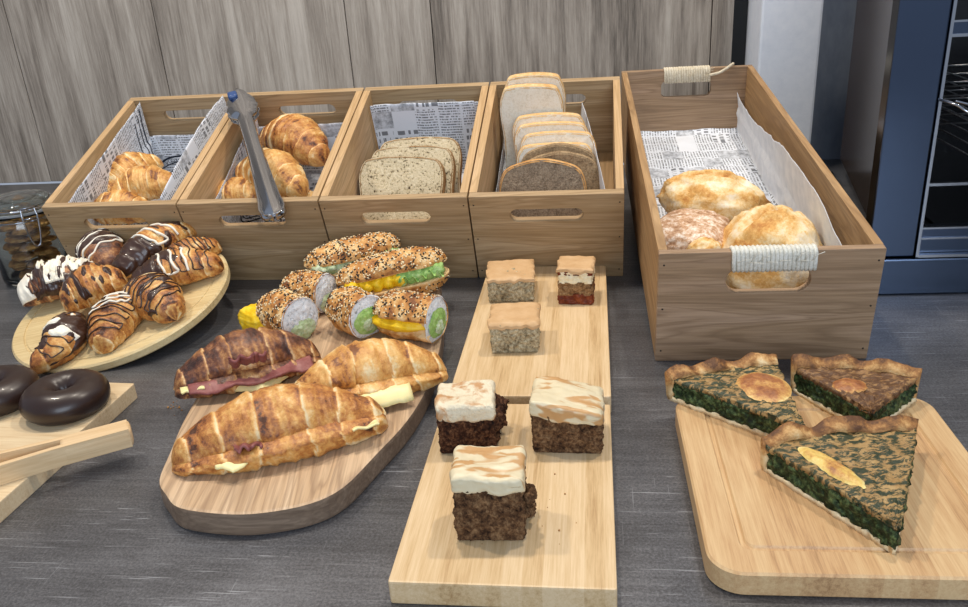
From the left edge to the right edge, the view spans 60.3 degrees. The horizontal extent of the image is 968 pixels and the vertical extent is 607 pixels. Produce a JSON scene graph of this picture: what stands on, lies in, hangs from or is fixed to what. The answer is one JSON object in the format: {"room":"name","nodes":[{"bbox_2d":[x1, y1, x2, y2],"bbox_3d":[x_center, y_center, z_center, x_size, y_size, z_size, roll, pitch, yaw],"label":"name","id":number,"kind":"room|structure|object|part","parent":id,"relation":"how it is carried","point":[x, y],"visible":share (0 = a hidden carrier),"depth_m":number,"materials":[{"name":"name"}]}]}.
{"room":"food shop","nodes":[
{"label":"food shop","id":0,"kind":"room"},
{"bbox_2d":[0,0,747,182],"bbox_3d":[-1.108,-0.996,1.443,3.088,1.600,0.101,-1,23,7],"label":"wall","id":1,"kind":"structure","parent":0,"point":[68,68],"depth_m":1.52,"materials":[{"name":"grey wood"}]},
{"bbox_2d":[744,0,823,142],"bbox_3d":[0.464,-0.995,1.194,0.094,1.600,0.200,-1,23,7],"label":"wall","id":2,"kind":"structure","parent":0,"point":[783,36],"depth_m":1.34,"materials":[{"name":"white paint"}]},
{"bbox_2d":[810,0,856,159],"bbox_3d":[1.020,-1.017,1.159,1.018,1.600,0.120,-1,23,7],"label":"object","id":3,"kind":"structure","parent":2,"relation":"attached to","point":[838,16],"depth_m":1.42,"materials":[{"name":"grey metal"}]},
{"bbox_3d":[0.098,1.457,-0.083,7.000,0.050,5.700,-4,23,0],"label":"floor","id":4,"kind":"structure","parent":0,"visible":0},
{"bbox_2d":[0,159,967,606],"bbox_3d":[0.033,0.483,0.992,4.200,0.900,1.630,-1,23,7],"label":"countertop","id":5,"kind":"structure","parent":4,"relation":"on","point":[100,531],"depth_m":0.64,"materials":[{"name":"laminate"}]},
{"bbox_2d":[0,189,67,286],"bbox_3d":[-0.621,-0.091,1.137,0.096,0.120,0.101,-21,29,-35],"label":"glass jar","id":6,"kind":"object","parent":5,"relation":"on","point":[27,237],"visible":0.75,"depth_m":1.10,"materials":[{"name":"clear glass"}]},
{"bbox_2d":[0,383,136,522],"bbox_3d":[-0.507,0.131,0.734,0.300,0.016,0.240,1,24,11],"label":"cutting board","id":7,"kind":"object","parent":5,"relation":"on","point":[15,430],"visible":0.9,"depth_m":0.74,"materials":[{"name":"brown wood"}]},
{"bbox_2d":[0,364,39,416],"bbox_3d":[-0.460,0.081,0.784,0.079,0.028,0.078,-14,25,-23],"label":"doughnut","id":8,"kind":"object","parent":7,"relation":"on","point":[14,378],"visible":0.8,"depth_m":0.77,"materials":[{"name":"brown food"}]},
{"bbox_2d":[18,369,110,425],"bbox_3d":[-0.384,0.084,0.765,0.078,0.028,0.078,10,27,30],"label":"doughnut","id":9,"kind":"object","parent":7,"relation":"on","point":[69,396],"visible":1,"depth_m":0.74,"materials":[{"name":"brown food"}]},
{"bbox_2d":[0,420,133,485],"bbox_3d":[-0.389,0.132,0.669,0.202,0.017,0.041,-14,25,-23],"label":"tongs","id":10,"kind":"object","parent":7,"relation":"on","point":[21,462],"visible":1,"depth_m":0.68,"materials":[{"name":"brown wood"}]},
{"bbox_3d":[-0.395,0.129,0.677,0.201,0.017,0.008,-13,25,-20],"label":"arm","id":11,"kind":"part","parent":10,"relation":"part of","materials":[{"name":"brown wood"}]},
{"bbox_2d":[12,253,229,372],"bbox_3d":[-0.424,-0.002,0.984,0.249,0.068,0.264,-10,24,-15],"label":"wooden plate","id":12,"kind":"object","parent":5,"relation":"on","point":[201,297],"visible":0.34,"depth_m":0.92,"materials":[{"name":"brown wood"}]},
{"bbox_2d":[17,255,93,306],"bbox_3d":[-0.505,-0.031,0.995,0.101,0.054,0.058,-9,24,-13],"label":"croissant","id":13,"kind":"object","parent":12,"relation":"on","point":[44,283],"visible":0.77,"depth_m":0.97,"materials":[{"name":"brown food"}]},
{"bbox_2d":[30,311,87,373],"bbox_3d":[-0.453,0.036,0.901,0.055,0.046,0.088,-6,23,-5],"label":"croissant","id":14,"kind":"object","parent":12,"relation":"on","point":[64,336],"visible":0.96,"depth_m":0.88,"materials":[{"name":"brown food"}]},
{"bbox_2d":[59,263,127,311],"bbox_3d":[-0.446,-0.022,0.952,0.074,0.048,0.056,-16,26,-25],"label":"croissant","id":15,"kind":"object","parent":12,"relation":"on","point":[85,286],"visible":0.92,"depth_m":0.93,"materials":[{"name":"brown food"}]},
{"bbox_2d":[75,228,123,265],"bbox_3d":[-0.485,-0.069,1.054,0.059,0.050,0.090,-18,27,-30],"label":"croissant","id":16,"kind":"object","parent":12,"relation":"on","point":[101,245],"visible":0.7,"depth_m":1.03,"materials":[{"name":"brown food"}]},
{"bbox_2d":[86,291,143,353],"bbox_3d":[-0.401,0.014,0.912,0.052,0.049,0.091,1,24,11],"label":"croissant","id":17,"kind":"object","parent":12,"relation":"on","point":[112,319],"visible":0.85,"depth_m":0.89,"materials":[{"name":"beige food"}]},
{"bbox_2d":[122,272,185,323],"bbox_3d":[-0.368,-0.011,0.925,0.096,0.045,0.055,18,31,40],"label":"croissant","id":18,"kind":"object","parent":12,"relation":"on","point":[156,296],"visible":0.95,"depth_m":0.90,"materials":[{"name":"brown food"}]},
{"bbox_2d":[111,221,196,277],"bbox_3d":[-0.405,-0.071,1.029,0.052,0.051,0.116,17,31,40],"label":"croissant","id":19,"kind":"object","parent":12,"relation":"on","point":[150,240],"visible":0.76,"depth_m":1.00,"materials":[{"name":"brown food"}]},
{"bbox_2d":[131,247,223,285],"bbox_3d":[-0.358,-0.041,0.970,0.108,0.048,0.053,-6,23,-4],"label":"croissant","id":20,"kind":"object","parent":12,"relation":"on","point":[184,265],"visible":0.71,"depth_m":0.95,"materials":[{"name":"brown food"}]},
{"bbox_2d":[167,236,221,253],"bbox_3d":[-0.357,-0.061,1.010,0.079,0.042,0.042,-18,27,-30],"label":"croissant","id":21,"kind":"object","parent":12,"relation":"on","point":[212,245],"visible":0.38,"depth_m":1.00,"materials":[{"name":"brown food"}]},
{"bbox_2d":[41,94,228,257],"bbox_3d":[-0.449,-0.170,1.179,0.180,0.209,0.302,0,23,8],"label":"wooden crate","id":22,"kind":"object","parent":5,"relation":"on","point":[69,221],"visible":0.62,"depth_m":1.09,"materials":[{"name":"brown wood"}]},
{"bbox_3d":[-0.533,-0.169,1.192,0.010,0.125,0.257,0,43,8],"label":"panel","id":23,"kind":"part","parent":22,"relation":"part of","materials":[{"name":"brown wood"}]},
{"bbox_3d":[-0.462,-0.079,1.083,0.180,0.125,0.010,0,43,8],"label":"panel","id":24,"kind":"part","parent":22,"relation":"part of","materials":[{"name":"brown wood"}]},
{"bbox_2d":[94,190,147,224],"bbox_3d":[-0.498,-0.133,1.136,0.109,0.045,0.052,1,24,10],"label":"croissant","id":25,"kind":"object","parent":22,"relation":"in","point":[114,195],"visible":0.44,"depth_m":1.12,"materials":[{"name":"food"}]},
{"bbox_2d":[108,165,171,200],"bbox_3d":[-0.470,-0.167,1.153,0.104,0.049,0.058,-3,23,2],"label":"croissant","id":26,"kind":"object","parent":25,"relation":"on","point":[148,182],"visible":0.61,"depth_m":1.14,"materials":[{"name":"orange food"}]},
{"bbox_2d":[107,151,163,190],"bbox_3d":[-0.507,-0.188,1.192,0.055,0.057,0.102,16,30,38],"label":"croissant","id":27,"kind":"object","parent":22,"relation":"in","point":[122,162],"visible":0.48,"depth_m":1.17,"materials":[{"name":"food"}]},
{"bbox_2d":[68,96,226,225],"bbox_3d":[-0.450,-0.173,1.168,0.155,0.195,0.263,0,23,8],"label":"liner","id":28,"kind":"object","parent":22,"relation":"in","point":[178,153],"visible":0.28,"depth_m":1.17,"materials":[{"name":"paper"}]},
{"bbox_3d":[-0.435,-0.260,1.276,0.180,0.125,0.010,0,43,8],"label":"panel","id":29,"kind":"part","parent":22,"relation":"part of","materials":[{"name":"brown wood"}]},
{"bbox_3d":[-0.364,-0.170,1.167,0.010,0.125,0.257,0,43,8],"label":"panel","id":30,"kind":"part","parent":22,"relation":"part of","materials":[{"name":"brown wood"}]},
{"bbox_2d":[177,88,363,279],"bbox_3d":[-0.269,-0.171,1.154,0.180,0.209,0.302,0,23,8],"label":"wooden crate","id":31,"kind":"object","parent":5,"relation":"on","point":[251,250],"visible":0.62,"depth_m":1.06,"materials":[{"name":"brown wood"}]},
{"bbox_3d":[-0.353,-0.170,1.166,0.010,0.125,0.257,0,43,8],"label":"panel","id":32,"kind":"part","parent":31,"relation":"part of","materials":[{"name":"brown wood"}]},
{"bbox_2d":[216,177,256,198],"bbox_3d":[-0.330,-0.148,1.129,0.114,0.048,0.056,0,23,9],"label":"croissant","id":33,"kind":"object","parent":31,"relation":"in","point":[235,187],"visible":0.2,"depth_m":1.11,"materials":[{"name":"food"}]},
{"bbox_3d":[-0.282,-0.080,1.057,0.180,0.125,0.010,0,43,8],"label":"panel","id":34,"kind":"part","parent":31,"relation":"part of","materials":[{"name":"brown wood"}]},
{"bbox_2d":[226,88,285,221],"bbox_3d":[-0.296,-0.198,1.069,0.045,0.122,0.278,-11,24,-16],"label":"metal tongs","id":35,"kind":"object","parent":31,"relation":"in","point":[242,109],"visible":1,"depth_m":1.05,"materials":[{"name":"silver metal"}]},
{"bbox_2d":[216,120,342,222],"bbox_3d":[-0.269,-0.166,1.148,0.156,0.175,0.239,0,23,8],"label":"liner","id":36,"kind":"object","parent":31,"relation":"in","point":[331,130],"visible":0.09,"depth_m":1.21,"materials":[{"name":"paper"}]},
{"bbox_2d":[259,113,329,166],"bbox_3d":[-0.277,-0.240,1.211,0.133,0.069,0.073,14,29,35],"label":"croissant","id":37,"kind":"object","parent":36,"relation":"on","point":[300,136],"visible":0.87,"depth_m":1.18,"materials":[{"name":"orange food"}]},
{"bbox_2d":[281,189,312,217],"bbox_3d":[-0.259,-0.139,1.126,0.084,0.044,0.052,2,24,14],"label":"croissant","id":38,"kind":"object","parent":31,"relation":"in","point":[310,192],"visible":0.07,"depth_m":1.11,"materials":[{"name":"orange food"}]},
{"bbox_2d":[235,147,308,196],"bbox_3d":[-0.289,-0.179,1.125,0.123,0.061,0.065,8,26,26],"label":"croissant","id":39,"kind":"object","parent":38,"relation":"on","point":[290,178],"visible":0.62,"depth_m":1.10,"materials":[{"name":"orange food"}]},
{"bbox_3d":[-0.256,-0.261,1.251,0.180,0.125,0.010,0,43,8],"label":"panel","id":40,"kind":"part","parent":31,"relation":"part of","materials":[{"name":"brown wood"}]},
{"bbox_3d":[-0.185,-0.171,1.142,0.010,0.125,0.257,0,43,8],"label":"panel","id":41,"kind":"part","parent":31,"relation":"part of","materials":[{"name":"brown wood"}]},
{"bbox_2d":[159,286,443,534],"bbox_3d":[-0.153,0.073,0.808,0.226,0.020,0.442,-4,23,0],"label":"paddle board","id":42,"kind":"object","parent":5,"relation":"on","point":[287,496],"visible":0.48,"depth_m":0.64,"materials":[{"name":"brown wood"}]},
{"bbox_2d":[173,327,321,398],"bbox_3d":[-0.224,0.050,0.785,0.137,0.048,0.079,-7,23,-8],"label":"croissant","id":43,"kind":"object","parent":42,"relation":"on","point":[248,359],"visible":0.98,"depth_m":0.77,"materials":[{"name":"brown food"}]},
{"bbox_2d":[237,288,318,338],"bbox_3d":[-0.220,0.006,0.885,0.091,0.049,0.054,16,30,39],"label":"sandwich","id":44,"kind":"object","parent":42,"relation":"on","point":[278,309],"visible":0.88,"depth_m":0.86,"materials":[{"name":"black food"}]},
{"bbox_2d":[171,382,387,476],"bbox_3d":[-0.166,0.093,0.672,0.174,0.050,0.080,-10,24,-15],"label":"croissant","id":45,"kind":"object","parent":42,"relation":"on","point":[273,425],"visible":1,"depth_m":0.65,"materials":[{"name":"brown food"}]},
{"bbox_2d":[279,269,337,312],"bbox_3d":[-0.199,-0.016,0.937,0.065,0.045,0.050,7,25,24],"label":"sandwich","id":46,"kind":"object","parent":42,"relation":"on","point":[317,286],"visible":0.63,"depth_m":0.92,"materials":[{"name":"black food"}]},
{"bbox_2d":[303,232,400,285],"bbox_3d":[-0.154,-0.054,0.986,0.118,0.053,0.055,-11,24,-16],"label":"sandwich","id":47,"kind":"object","parent":42,"relation":"on","point":[331,257],"visible":0.69,"depth_m":0.96,"materials":[{"name":"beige food"}]},
{"bbox_2d":[325,286,379,338],"bbox_3d":[-0.137,0.006,0.874,0.051,0.046,0.067,-23,30,-37],"label":"sandwich","id":48,"kind":"object","parent":42,"relation":"on","point":[349,309],"visible":0.91,"depth_m":0.85,"materials":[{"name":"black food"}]},
{"bbox_2d":[294,338,448,407],"bbox_3d":[-0.101,0.060,0.743,0.143,0.047,0.082,-10,24,-15],"label":"croissant","id":49,"kind":"object","parent":42,"relation":"on","point":[388,371],"visible":0.7,"depth_m":0.73,"materials":[{"name":"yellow food"}]},
{"bbox_2d":[335,246,449,296],"bbox_3d":[-0.103,-0.032,0.946,0.131,0.060,0.057,-11,24,-15],"label":"sandwich","id":50,"kind":"object","parent":42,"relation":"on","point":[417,268],"visible":0.83,"depth_m":0.93,"materials":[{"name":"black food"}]},
{"bbox_2d":[372,289,447,342],"bbox_3d":[-0.077,0.010,0.850,0.080,0.049,0.055,7,25,24],"label":"sandwich","id":51,"kind":"object","parent":42,"relation":"on","point":[399,314],"visible":1,"depth_m":0.83,"materials":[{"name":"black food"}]},
{"bbox_2d":[319,82,489,277],"bbox_3d":[-0.089,-0.172,1.128,0.180,0.209,0.302,0,23,8],"label":"wooden crate","id":52,"kind":"object","parent":5,"relation":"on","point":[449,229],"visible":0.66,"depth_m":1.03,"materials":[{"name":"brown wood"}]},
{"bbox_3d":[-0.173,-0.171,1.140,0.010,0.125,0.257,0,43,8],"label":"panel","id":53,"kind":"part","parent":52,"relation":"part of","materials":[{"name":"brown wood"}]},
{"bbox_3d":[-0.103,-0.081,1.031,0.180,0.125,0.010,0,43,8],"label":"panel","id":54,"kind":"part","parent":52,"relation":"part of","materials":[{"name":"brown wood"}]},
{"bbox_2d":[370,101,477,183],"bbox_3d":[-0.089,-0.170,1.130,0.157,0.176,0.213,0,23,8],"label":"liner","id":55,"kind":"object","parent":52,"relation":"in","point":[455,120],"visible":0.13,"depth_m":1.19,"materials":[{"name":"paper"}]},
{"bbox_2d":[359,156,445,219],"bbox_3d":[-0.109,-0.139,1.116,0.117,0.112,0.061,0,24,10],"label":"bread slice","id":56,"kind":"object","parent":55,"relation":"on","point":[389,175],"visible":0.51,"depth_m":1.11,"materials":[{"name":"beige food"}]},
{"bbox_2d":[372,145,455,192],"bbox_3d":[-0.096,-0.157,1.135,0.117,0.111,0.062,0,23,8],"label":"bread slice","id":57,"kind":"object","parent":55,"relation":"on","point":[444,155],"visible":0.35,"depth_m":1.12,"materials":[{"name":"beige food"}]},
{"bbox_2d":[380,137,462,192],"bbox_3d":[-0.087,-0.172,1.155,0.117,0.110,0.068,-1,23,6],"label":"bread slice","id":58,"kind":"object","parent":55,"relation":"on","point":[451,144],"visible":0.22,"depth_m":1.15,"materials":[{"name":"beige food"}]},
{"bbox_3d":[-0.076,-0.262,1.225,0.180,0.125,0.010,0,43,8],"label":"panel","id":59,"kind":"part","parent":52,"relation":"part of","materials":[{"name":"brown wood"}]},
{"bbox_3d":[-0.005,-0.172,1.116,0.010,0.125,0.257,0,43,8],"label":"panel","id":60,"kind":"part","parent":52,"relation":"part of","materials":[{"name":"brown wood"}]},
{"bbox_2d":[388,404,616,606],"bbox_3d":[0.024,0.140,0.626,0.144,0.018,0.224,-1,23,8],"label":"cutting board","id":61,"kind":"object","parent":5,"relation":"on","point":[574,565],"visible":0.77,"depth_m":0.56,"materials":[{"name":"brown wood"}]},
{"bbox_2d":[434,380,509,453],"bbox_3d":[-0.008,0.089,0.670,0.059,0.045,0.049,-3,23,2],"label":"cake square","id":62,"kind":"object","parent":61,"relation":"on","point":[471,412],"visible":0.94,"depth_m":0.65,"materials":[{"name":"food"}]},
{"bbox_2d":[449,445,536,540],"bbox_3d":[0.008,0.128,0.567,0.058,0.054,0.043,-2,23,5],"label":"cake square","id":63,"kind":"object","parent":61,"relation":"on","point":[492,496],"visible":1,"depth_m":0.55,"materials":[{"name":"brown food"}]},
{"bbox_2d":[529,376,604,453],"bbox_3d":[0.067,0.087,0.662,0.058,0.047,0.051,0,23,8],"label":"cake square","id":64,"kind":"object","parent":61,"relation":"on","point":[567,416],"visible":1,"depth_m":0.64,"materials":[{"name":"food"}]},
{"bbox_2d":[453,265,610,412],"bbox_3d":[0.059,0.026,0.887,0.144,0.018,0.322,-1,23,8],"label":"cutting board","id":65,"kind":"object","parent":5,"relation":"on","point":[574,339],"visible":0.44,"depth_m":0.82,"materials":[{"name":"brown wood"}]},
{"bbox_2d":[486,259,534,302],"bbox_3d":[0.031,-0.027,0.953,0.056,0.031,0.064,-2,23,3],"label":"cake square","id":66,"kind":"object","parent":65,"relation":"on","point":[507,280],"visible":1,"depth_m":0.93,"materials":[{"name":"beige food"}]},
{"bbox_2d":[487,302,540,352],"bbox_3d":[0.031,0.023,0.832,0.053,0.034,0.056,-2,23,5],"label":"cake square","id":67,"kind":"object","parent":65,"relation":"on","point":[513,327],"visible":1,"depth_m":0.81,"materials":[{"name":"beige food"}]},
{"bbox_2d":[556,256,595,304],"bbox_3d":[0.102,-0.026,0.923,0.042,0.044,0.043,1,24,10],"label":"cake square","id":68,"kind":"object","parent":65,"relation":"on","point":[576,279],"visible":1,"depth_m":0.91,"materials":[{"name":"brown food"}]},
{"bbox_2d":[468,76,623,277],"bbox_3d":[0.090,-0.173,1.102,0.180,0.209,0.302,0,23,8],"label":"wooden crate","id":69,"kind":"object","parent":5,"relation":"on","point":[598,232],"visible":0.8,"depth_m":1.01,"materials":[{"name":"brown wood"}]},
{"bbox_3d":[0.006,-0.172,1.114,0.010,0.125,0.257,0,43,8],"label":"panel","id":70,"kind":"part","parent":69,"relation":"part of","materials":[{"name":"brown wood"}]},
{"bbox_3d":[0.077,-0.082,1.005,0.180,0.125,0.010,0,43,8],"label":"panel","id":71,"kind":"part","parent":69,"relation":"part of","materials":[{"name":"brown wood"}]},
{"bbox_2d":[496,103,604,191],"bbox_3d":[0.091,-0.166,1.107,0.153,0.162,0.264,0,23,8],"label":"liner","id":72,"kind":"object","parent":69,"relation":"in","point":[502,169],"visible":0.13,"depth_m":1.13,"materials":[{"name":"paper"}]},
{"bbox_2d":[500,83,563,168],"bbox_3d":[0.067,-0.229,1.136,0.085,0.142,0.044,0,23,9],"label":"bread slice","id":73,"kind":"object","parent":72,"relation":"on","point":[516,100],"visible":0.45,"depth_m":1.10,"materials":[{"name":"white food"}]},
{"bbox_2d":[505,72,565,111],"bbox_3d":[0.072,-0.242,1.143,0.083,0.150,0.048,0,23,8],"label":"bread slice","id":74,"kind":"object","parent":72,"relation":"on","point":[529,77],"visible":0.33,"depth_m":1.10,"materials":[{"name":"beige food"}]},
{"bbox_2d":[499,158,586,216],"bbox_3d":[0.075,-0.129,1.061,0.111,0.110,0.021,0,23,8],"label":"bread slice","id":75,"kind":"object","parent":72,"relation":"on","point":[542,174],"visible":0.45,"depth_m":1.05,"materials":[{"name":"brown food"}]},
{"bbox_2d":[513,112,584,163],"bbox_3d":[0.089,-0.198,1.123,0.097,0.118,0.023,0,23,8],"label":"bread slice","id":76,"kind":"object","parent":72,"relation":"on","point":[545,116],"visible":0.2,"depth_m":1.09,"materials":[{"name":"beige food"}]},
{"bbox_2d":[515,121,588,157],"bbox_3d":[0.092,-0.186,1.113,0.099,0.115,0.020,0,23,9],"label":"bread slice","id":77,"kind":"object","parent":72,"relation":"on","point":[524,129],"visible":0.24,"depth_m":1.09,"materials":[{"name":"beige food"}]},
{"bbox_2d":[517,142,591,162],"bbox_3d":[0.094,-0.159,1.091,0.100,0.105,0.015,-1,24,8],"label":"bread slice","id":78,"kind":"object","parent":72,"relation":"on","point":[526,148],"visible":0.18,"depth_m":1.07,"materials":[{"name":"beige food"}]},
{"bbox_2d":[520,130,596,153],"bbox_3d":[0.099,-0.173,1.101,0.100,0.111,0.018,-1,23,7],"label":"bread slice","id":79,"kind":"object","parent":72,"relation":"on","point":[586,137],"visible":0.22,"depth_m":1.07,"materials":[{"name":"beige food"}]},
{"bbox_2d":[521,143,596,163],"bbox_3d":[0.098,-0.153,1.080,0.103,0.111,0.014,0,23,8],"label":"bread slice","id":80,"kind":"object","parent":72,"relation":"on","point":[552,147],"visible":0.23,"depth_m":1.06,"materials":[{"name":"brown food"}]},
{"bbox_2d":[530,151,599,189],"bbox_3d":[0.098,-0.142,1.071,0.103,0.109,0.018,-1,23,8],"label":"bread slice","id":81,"kind":"object","parent":72,"relation":"on","point":[588,166],"visible":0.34,"depth_m":1.05,"materials":[{"name":"brown food"}]},
{"bbox_3d":[0.104,-0.264,1.199,0.180,0.125,0.010,0,43,8],"label":"panel","id":82,"kind":"part","parent":69,"relation":"part of","materials":[{"name":"brown wood"}]},
{"bbox_3d":[0.096,-0.131,1.141,0.161,0.006,0.257,0,43,8],"label":"panel","id":83,"kind":"part","parent":69,"relation":"part of","materials":[{"name":"brown wood"}]},
{"bbox_3d":[0.175,-0.173,1.090,0.010,0.125,0.257,0,43,8],"label":"panel","id":84,"kind":"part","parent":69,"relation":"part of","materials":[{"name":"brown wood"}]},
{"bbox_2d":[621,62,886,360],"bbox_3d":[0.290,-0.156,1.046,0.199,0.198,0.653,-1,23,6],"label":"wooden crate","id":85,"kind":"object","parent":5,"relation":"on","point":[693,314],"visible":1,"depth_m":0.80,"materials":[{"name":"brown wood"}]},
{"bbox_3d":[0.196,-0.154,1.063,0.008,0.118,0.615,-1,30,6],"label":"panel","id":86,"kind":"part","parent":85,"relation":"part of","materials":[{"name":"brown wood"}]},
{"bbox_3d":[0.318,-0.313,1.321,0.199,0.118,0.008,-1,30,6],"label":"panel","id":87,"kind":"part","parent":85,"relation":"part of","materials":[{"name":"brown wood"}]},
{"bbox_2d":[686,237,722,248],"bbox_3d":[0.231,-0.053,0.873,0.040,0.033,0.041,9,26,28],"label":"bread roll","id":88,"kind":"object","parent":85,"relation":"in","point":[702,242],"visible":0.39,"depth_m":0.86,"materials":[{"name":"beige food"}]},
{"bbox_2d":[641,93,840,245],"bbox_3d":[0.290,-0.145,1.061,0.177,0.142,0.622,-1,23,6],"label":"liner","id":89,"kind":"object","parent":85,"relation":"in","point":[747,151],"visible":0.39,"depth_m":1.21,"materials":[{"name":"paper"}]},
{"bbox_2d":[660,208,729,249],"bbox_3d":[0.232,-0.067,0.938,0.086,0.067,0.107,8,26,26],"label":"bread roll","id":90,"kind":"object","parent":89,"relation":"on","point":[681,227],"visible":0.46,"depth_m":0.90,"materials":[{"name":"brown food"}]},
{"bbox_2d":[656,169,770,221],"bbox_3d":[0.279,-0.131,1.011,0.130,0.066,0.083,12,28,32],"label":"bread roll","id":91,"kind":"object","parent":89,"relation":"on","point":[725,193],"visible":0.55,"depth_m":0.98,"materials":[{"name":"beige food"}]},
{"bbox_2d":[722,203,822,288],"bbox_3d":[0.304,-0.056,0.882,0.116,0.098,0.116,5,25,20],"label":"bread roll","id":92,"kind":"object","parent":89,"relation":"on","point":[767,224],"visible":0.59,"depth_m":0.85,"materials":[{"name":"beige food"}]},
{"bbox_3d":[0.263,0.002,0.784,0.199,0.118,0.008,-1,30,6],"label":"panel","id":93,"kind":"part","parent":85,"relation":"part of","materials":[{"name":"brown wood"}]},
{"bbox_3d":[0.385,-0.157,1.042,0.008,0.118,0.615,-1,30,6],"label":"panel","id":94,"kind":"part","parent":85,"relation":"part of","materials":[{"name":"brown wood"}]},
{"bbox_2d":[675,396,967,599],"bbox_3d":[0.256,0.130,0.612,0.207,0.018,0.222,-1,23,7],"label":"cutting board","id":95,"kind":"object","parent":5,"relation":"on","point":[757,535],"visible":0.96,"depth_m":0.55,"materials":[{"name":"brown wood"}]},
{"bbox_2d":[664,352,804,436],"bbox_3d":[0.204,0.079,0.677,0.102,0.033,0.112,-4,23,0],"label":"slice","id":96,"kind":"object","parent":95,"relation":"on","point":[750,393],"visible":0.84,"depth_m":0.68,"materials":[{"name":"green food"}]},
{"bbox_2d":[760,415,918,553],"bbox_3d":[0.278,0.112,0.586,0.114,0.035,0.116,-15,26,-24],"label":"slice","id":97,"kind":"object","parent":95,"relation":"on","point":[858,470],"visible":1,"depth_m":0.58,"materials":[{"name":"green food"}]},
{"bbox_2d":[790,353,921,420],"bbox_3d":[0.313,0.065,0.689,0.079,0.035,0.088,-13,25,-21],"label":"slice","id":98,"kind":"object","parent":95,"relation":"on","point":[843,384],"visible":0.8,"depth_m":0.68,"materials":[{"name":"brown food"}]},
{"bbox_2d":[840,0,967,294],"bbox_3d":[0.831,-0.323,1.017,0.800,0.460,0.535,-1,23,6],"label":"oven","id":99,"kind":"object","parent":5,"relation":"on","point":[904,154],"visible":0.9,"depth_m":0.91,"materials":[{"name":"grey metal"}]},
{"bbox_3d":[0.509,-0.338,1.071,0.004,0.425,0.487,3,24,16],"label":"panel","id":100,"kind":"part","parent":99,"relation":"part of","materials":[{"name":"grey metal"}]},
{"bbox_3d":[0.809,-0.238,0.806,0.700,0.386,0.021,-1,23,6],"label":"bright trim","id":101,"kind":"part","parent":99,"relation":"part of","materials":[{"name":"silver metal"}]},
{"bbox_3d":[0.537,-0.192,0.817,0.166,0.018,0.025,3,24,16],"label":"wire handle","id":102,"kind":"part","parent":99,"relation":"part of","materials":[{"name":"silver metal"}]}
]}

